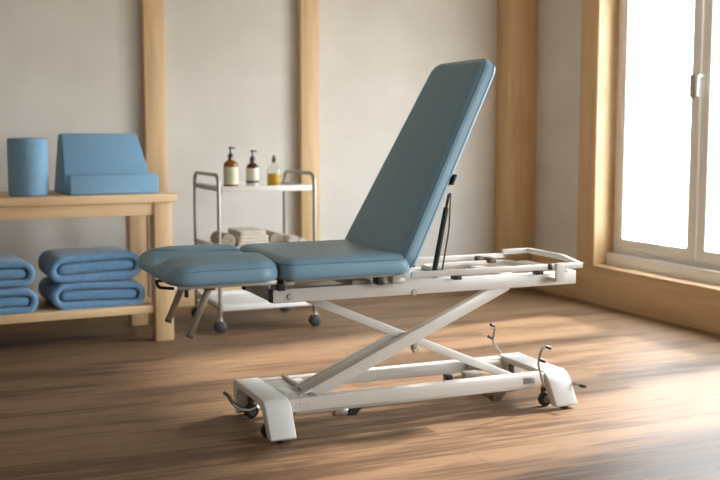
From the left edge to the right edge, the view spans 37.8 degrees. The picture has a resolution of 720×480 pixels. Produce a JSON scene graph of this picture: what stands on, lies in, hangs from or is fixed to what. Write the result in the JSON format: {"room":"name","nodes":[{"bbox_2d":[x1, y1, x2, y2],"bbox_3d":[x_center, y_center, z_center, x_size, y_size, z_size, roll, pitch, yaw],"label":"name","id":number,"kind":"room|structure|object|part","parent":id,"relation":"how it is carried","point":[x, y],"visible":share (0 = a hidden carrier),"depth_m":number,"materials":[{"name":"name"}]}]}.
{"room":"physiotherapy treatment room","nodes":[
{"label":"physiotherapy treatment room","id":0,"kind":"room"},
{"bbox_2d":[0,0,497,296],"bbox_3d":[-1.789,-0.889,6.936,7.220,2.750,0.100,-3,6,-23],"label":"wall","id":1,"kind":"structure","parent":0,"point":[67,66],"depth_m":7.30,"materials":[{"name":"paint"}]},
{"bbox_2d":[141,0,167,297],"bbox_3d":[-1.374,-0.898,7.021,0.140,2.750,0.070,-3,6,-23],"label":"trim","id":2,"kind":"structure","parent":1,"relation":"attached to","point":[152,11],"depth_m":6.98,"materials":[{"name":"brown wood"}]},
{"bbox_2d":[173,287,241,306],"bbox_3d":[-1.972,0.433,6.927,6.570,0.120,0.022,-3,6,-23],"label":"baseboard","id":3,"kind":"structure","parent":1,"relation":"attached to","point":[190,301],"depth_m":7.26,"materials":[{"name":"brown wood"}]},
{"bbox_2d":[297,0,319,240],"bbox_3d":[-0.363,-0.942,7.452,0.140,2.750,0.070,-3,6,-23],"label":"trim","id":4,"kind":"structure","parent":1,"relation":"attached to","point":[307,10],"depth_m":7.42,"materials":[{"name":"brown wood"}]},
{"bbox_2d":[494,0,537,288],"bbox_3d":[1.198,-1.004,8.050,0.244,2.750,0.194,-3,6,-23],"label":"trim","id":5,"kind":"structure","parent":1,"relation":"attached to","point":[517,20],"depth_m":7.99,"materials":[{"name":"brown wood"}]},
{"bbox_2d":[0,288,719,479],"bbox_3d":[0.230,0.984,2.650,7.420,0.100,9.880,-3,6,-23],"label":"floor","id":6,"kind":"structure","parent":0,"point":[95,398],"depth_m":4.68,"materials":[{"name":"brown wood"}]},
{"bbox_2d":[0,190,176,341],"bbox_3d":[-2.271,0.181,5.810,2.405,0.850,0.680,-3,7,-26],"label":"storage bench","id":7,"kind":"object","parent":6,"relation":"on","point":[135,207],"visible":0.79,"depth_m":5.92,"materials":[{"name":"brown wood"}]},
{"bbox_2d":[0,286,37,314],"bbox_3d":[-2.085,0.320,5.855,0.494,0.140,0.452,-3,7,-26],"label":"folded towel","id":8,"kind":"object","parent":7,"relation":"on","point":[13,300],"visible":0.93,"depth_m":5.72,"materials":[{"name":"blue fabric"}]},
{"bbox_2d":[0,253,34,287],"bbox_3d":[-2.094,0.170,5.835,0.494,0.145,0.442,-3,7,-26],"label":"folded towel","id":9,"kind":"object","parent":8,"relation":"on","point":[15,271],"visible":1,"depth_m":5.72,"materials":[{"name":"blue fabric"}]},
{"bbox_2d":[7,138,48,196],"bbox_3d":[-1.831,-0.404,5.788,0.214,0.319,0.214,-3,6,-23],"label":"foam roller","id":10,"kind":"object","parent":7,"relation":"on","point":[27,158],"visible":1,"depth_m":5.70,"materials":[{"name":"blue plastic"}]},
{"bbox_2d":[0,297,154,324],"bbox_3d":[-2.286,0.417,5.827,2.172,0.047,0.600,-3,7,-26],"label":"shelf","id":11,"kind":"object","parent":7,"relation":"attached to","point":[45,310],"depth_m":5.87,"materials":[{"name":"brown wood"}]},
{"bbox_2d":[38,276,144,309],"bbox_3d":[-1.566,0.290,6.114,0.528,0.148,0.452,-3,7,-26],"label":"folded towel","id":12,"kind":"object","parent":7,"relation":"on","point":[119,292],"visible":0.96,"depth_m":5.93,"materials":[{"name":"blue fabric"}]},
{"bbox_2d":[38,246,140,282],"bbox_3d":[-1.572,0.133,6.097,0.525,0.155,0.438,-3,7,-26],"label":"folded towel","id":13,"kind":"object","parent":12,"relation":"on","point":[89,263],"visible":0.96,"depth_m":5.93,"materials":[{"name":"blue fabric"}]},
{"bbox_2d":[54,133,158,195],"bbox_3d":[-1.478,-0.447,6.091,0.500,0.341,0.460,-3,7,-27],"label":"cushion","id":14,"kind":"object","parent":7,"relation":"on","point":[86,163],"visible":1,"depth_m":6.05,"materials":[{"name":"blue fabric"}]},
{"bbox_3d":[-1.392,0.129,6.547,0.105,0.803,0.100,-3,7,-26],"label":"leg","id":15,"kind":"part","parent":7,"relation":"part of","materials":[{"name":"brown wood"}]},
{"bbox_3d":[-1.144,0.179,6.064,0.105,0.803,0.100,-3,7,-26],"label":"leg","id":16,"kind":"part","parent":7,"relation":"part of","materials":[{"name":"brown wood"}]},
{"bbox_2d":[191,169,320,333],"bbox_3d":[-0.669,0.044,6.623,0.679,0.956,0.610,-3,6,-23],"label":"trolley","id":17,"kind":"object","parent":6,"relation":"on","point":[232,300],"visible":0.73,"depth_m":6.47,"materials":[{"name":"white metal"}]},
{"bbox_3d":[-0.947,0.014,6.500,0.022,0.872,0.585,-3,6,-23],"label":"frame","id":18,"kind":"part","parent":17,"relation":"part of","materials":[{"name":"beige"}]},
{"bbox_2d":[198,238,239,247],"bbox_3d":[-0.669,0.025,6.621,0.577,0.034,0.570,-3,6,-23],"label":"tray","id":19,"kind":"object","parent":17,"relation":"on","point":[200,241],"depth_m":6.68,"materials":[{"name":"white metal"}]},
{"bbox_2d":[210,231,235,244],"bbox_3d":[-0.843,-0.006,6.450,0.088,0.080,0.260,-3,6,-23],"label":"rolled towel","id":20,"kind":"object","parent":17,"relation":"on","point":[226,238],"visible":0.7,"depth_m":6.34,"materials":[{"name":"beige fabric"}]},
{"bbox_2d":[223,147,237,186],"bbox_3d":[-0.775,-0.430,6.293,0.088,0.258,0.089,-3,6,-23],"label":"pump bottle","id":21,"kind":"object","parent":17,"relation":"on","point":[230,167],"visible":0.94,"depth_m":6.26,"materials":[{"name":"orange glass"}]},
{"bbox_2d":[234,241,269,246],"bbox_3d":[-0.704,0.019,6.545,0.205,0.040,0.320,-3,6,-23],"label":"hand towel","id":22,"kind":"object","parent":17,"relation":"on","point":[237,244],"visible":0.31,"depth_m":6.39,"materials":[{"name":"beige fabric"}]},
{"bbox_2d":[227,232,268,242],"bbox_3d":[-0.704,-0.020,6.541,0.195,0.038,0.300,-3,6,-23],"label":"hand towel","id":23,"kind":"object","parent":22,"relation":"on","point":[260,238],"visible":0.55,"depth_m":6.41,"materials":[{"name":"beige fabric"}]},
{"bbox_2d":[228,227,265,235],"bbox_3d":[-0.707,-0.054,6.537,0.170,0.030,0.280,-3,6,-23],"label":"hand towel","id":24,"kind":"object","parent":23,"relation":"on","point":[240,231],"visible":1,"depth_m":6.44,"materials":[{"name":"beige fabric"}]},
{"bbox_2d":[246,150,258,185],"bbox_3d":[-0.652,-0.427,6.369,0.080,0.238,0.080,-3,6,-23],"label":"pump bottle","id":25,"kind":"object","parent":17,"relation":"on","point":[252,169],"visible":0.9,"depth_m":6.34,"materials":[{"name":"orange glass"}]},
{"bbox_2d":[197,181,311,191],"bbox_3d":[-0.669,-0.337,6.584,0.577,0.034,0.570,-3,6,-23],"label":"tray","id":26,"kind":"object","parent":17,"relation":"on","point":[213,186],"depth_m":6.37,"materials":[{"name":"white metal"}]},
{"bbox_2d":[199,290,310,310],"bbox_3d":[-0.669,0.372,6.657,0.577,0.034,0.570,-3,6,-23],"label":"tray","id":27,"kind":"object","parent":17,"relation":"on","point":[232,300],"depth_m":6.51,"materials":[{"name":"white metal"}]},
{"bbox_2d":[263,229,283,242],"bbox_3d":[-0.562,-0.018,6.592,0.084,0.076,0.260,-3,6,-23],"label":"rolled towel","id":28,"kind":"object","parent":17,"relation":"on","point":[273,237],"visible":0.6,"depth_m":6.48,"materials":[{"name":"beige fabric"}]},
{"bbox_2d":[267,155,280,185],"bbox_3d":[-0.525,-0.415,6.414,0.088,0.205,0.088,-3,6,-23],"label":"oil bottle","id":29,"kind":"object","parent":17,"relation":"on","point":[273,179],"visible":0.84,"depth_m":6.39,"materials":[{"name":"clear glass"}]},
{"bbox_2d":[280,232,298,241],"bbox_3d":[-0.459,-0.005,6.594,0.064,0.057,0.300,-2,6,-20],"label":"rolled towel","id":30,"kind":"object","parent":17,"relation":"on","point":[287,238],"visible":0.44,"depth_m":6.48,"materials":[{"name":"beige fabric"}]},
{"bbox_2d":[288,234,305,240],"bbox_3d":[-0.407,-0.002,6.649,0.050,0.045,0.280,-2,6,-22],"label":"rolled towel","id":31,"kind":"object","parent":17,"relation":"on","point":[299,238],"visible":0.14,"depth_m":6.54,"materials":[{"name":"beige fabric"}]},
{"bbox_3d":[-0.391,-0.010,6.738,0.022,0.872,0.585,-3,6,-23],"label":"frame","id":32,"kind":"part","parent":17,"relation":"part of","materials":[{"name":"beige"}]},
{"bbox_2d":[138,58,585,442],"bbox_3d":[0.048,-0.001,4.406,1.858,1.500,0.660,-3,6,-23],"label":"table","id":33,"kind":"object","parent":6,"relation":"on","point":[378,255],"visible":1,"depth_m":4.30,"materials":[{"name":"blue leather"}]},
{"bbox_3d":[-0.746,0.167,4.202,0.154,0.068,0.013,-3,6,-23],"label":"release lever","id":34,"kind":"part","parent":33,"relation":"part of","materials":[{"name":"black plastic"}]},
{"bbox_3d":[-0.601,0.141,4.147,0.375,0.022,0.590,-3,6,-23],"label":"leg frame","id":35,"kind":"part","parent":33,"relation":"part of","materials":[{"name":"beige paint"}]},
{"bbox_3d":[-0.412,0.189,4.217,0.010,0.069,0.300,-3,6,-23],"label":"plate","id":36,"kind":"part","parent":33,"relation":"part of","materials":[{"name":"black paint"}]},
{"bbox_3d":[-0.271,0.612,4.316,0.165,0.012,0.294,-3,6,-23],"label":"plate","id":37,"kind":"part","parent":33,"relation":"part of","materials":[{"name":"grey metal"}]},
{"bbox_3d":[-0.168,0.122,4.343,0.515,0.024,0.590,-3,6,-23],"label":"seat frame","id":38,"kind":"part","parent":33,"relation":"part of","materials":[{"name":"beige paint"}]},
{"bbox_3d":[-0.066,0.519,4.370,0.478,0.240,0.030,-3,6,-23],"label":"scissor arm","id":39,"kind":"part","parent":33,"relation":"part of","materials":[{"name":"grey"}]},
{"bbox_3d":[-0.069,0.156,4.362,0.080,0.027,0.380,-3,6,-23],"label":"cross plate","id":40,"kind":"part","parent":33,"relation":"part of","materials":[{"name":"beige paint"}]},
{"bbox_3d":[0.118,0.592,4.670,1.170,0.053,0.045,-3,6,-23],"label":"rail","id":41,"kind":"part","parent":33,"relation":"part of","materials":[{"name":"grey metal"}]},
{"bbox_3d":[0.195,0.414,4.362,0.963,0.456,0.034,-3,6,-23],"label":"scissor arm","id":42,"kind":"part","parent":33,"relation":"part of","materials":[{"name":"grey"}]},
{"bbox_3d":[0.245,0.426,4.431,1.001,0.454,0.026,-3,6,-23],"label":"scissor arm","id":43,"kind":"part","parent":33,"relation":"part of","materials":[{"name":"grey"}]},
{"bbox_3d":[0.227,0.171,4.490,1.392,0.061,0.400,-3,6,-23],"label":"frame","id":44,"kind":"part","parent":33,"relation":"part of","materials":[{"name":"grey metal"}]},
{"bbox_3d":[0.176,0.410,4.591,1.001,0.454,0.026,-3,6,-23],"label":"scissor arm","id":45,"kind":"part","parent":33,"relation":"part of","materials":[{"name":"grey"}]},
{"bbox_3d":[0.254,0.624,4.354,1.170,0.053,0.045,-3,6,-23],"label":"rail","id":46,"kind":"part","parent":33,"relation":"part of","materials":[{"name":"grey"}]},
{"bbox_3d":[0.230,0.150,4.490,0.230,0.013,0.320,-3,6,-23],"label":"cross plate","id":47,"kind":"part","parent":33,"relation":"part of","materials":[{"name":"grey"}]},
{"bbox_3d":[0.349,0.087,4.796,0.725,0.022,0.015,-3,6,-23],"label":"rail","id":48,"kind":"part","parent":33,"relation":"part of","materials":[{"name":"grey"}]},
{"bbox_3d":[0.463,0.608,4.692,0.200,0.040,0.040,-3,6,-23],"label":"lift motor","id":49,"kind":"part","parent":33,"relation":"part of","materials":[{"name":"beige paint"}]},
{"bbox_3d":[0.514,0.120,4.625,0.466,0.026,0.256,-3,6,-23],"label":"frame","id":50,"kind":"part","parent":33,"relation":"part of","materials":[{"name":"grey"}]},
{"bbox_3d":[0.546,0.084,4.819,0.035,0.022,0.035,-3,6,-23],"label":"hinge knob","id":51,"kind":"part","parent":33,"relation":"part of","materials":[{"name":"grey metal"}]},
{"bbox_3d":[0.565,0.134,4.633,0.060,0.015,0.320,-3,6,-23],"label":"cross plate","id":52,"kind":"part","parent":33,"relation":"part of","materials":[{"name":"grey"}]},
{"bbox_3d":[0.582,0.091,4.660,0.035,0.022,0.035,-3,6,-23],"label":"hinge knob","id":53,"kind":"part","parent":33,"relation":"part of","materials":[{"name":"grey metal"}]},
{"bbox_3d":[0.583,0.124,4.374,0.820,0.024,0.015,-3,6,-23],"label":"rail","id":54,"kind":"part","parent":33,"relation":"part of","materials":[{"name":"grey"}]},
{"bbox_3d":[0.731,0.607,4.532,0.057,0.028,0.004,-3,6,-23],"label":"data plate","id":55,"kind":"part","parent":33,"relation":"part of","materials":[{"name":"grey metal"}]},
{"bbox_2d":[534,0,581,259],"bbox_3d":[3.272,-0.567,3.802,0.200,2.750,9.680,-3,6,-23],"label":"wall","id":56,"kind":"structure","parent":0,"point":[559,21],"depth_m":7.76,"materials":[{"name":"paint"}]},
{"bbox_2d":[577,0,598,264],"bbox_3d":[1.610,-1.068,7.352,0.030,2.480,0.195,-3,6,-23],"label":"trim","id":57,"kind":"structure","parent":56,"relation":"attached to","point":[589,32],"depth_m":7.37,"materials":[{"name":"brown wood"}]},
{"bbox_2d":[531,254,719,334],"bbox_3d":[3.203,0.681,3.791,0.035,0.270,9.480,-3,6,-23],"label":"baseboard","id":58,"kind":"structure","parent":56,"relation":"attached to","point":[688,306],"depth_m":6.87,"materials":[{"name":"brown wood"}]},
{"bbox_2d":[591,0,719,291],"bbox_3d":[2.347,-0.805,6.118,0.425,2.250,2.790,-3,6,-23],"label":"window","id":59,"kind":"structure","parent":56,"relation":"in","point":[628,30],"depth_m":7.22,"materials":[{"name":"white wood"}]},
{"bbox_3d":[1.980,-0.905,6.914,0.068,2.015,0.813,-3,6,-23],"label":"sash","id":60,"kind":"part","parent":59,"relation":"part of","materials":[{"name":"white glass"}]},
{"bbox_3d":[2.317,0.252,6.214,0.130,0.083,2.666,-3,6,-23],"label":"sill","id":61,"kind":"part","parent":59,"relation":"part of","materials":[{"name":"white"}]},
{"bbox_3d":[2.095,-0.954,6.468,0.062,0.135,0.019,-3,6,-23],"label":"handle","id":62,"kind":"part","parent":59,"relation":"part of","materials":[{"name":"white plastic"}]},
{"bbox_3d":[2.122,-0.943,6.481,0.009,0.110,0.034,-3,6,-23],"label":"handle plate","id":63,"kind":"part","parent":59,"relation":"part of","materials":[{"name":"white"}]},
{"bbox_3d":[2.305,-0.827,6.158,0.068,2.015,0.813,-3,6,-23],"label":"sash","id":64,"kind":"part","parent":59,"relation":"part of","materials":[{"name":"white"}]}
]}

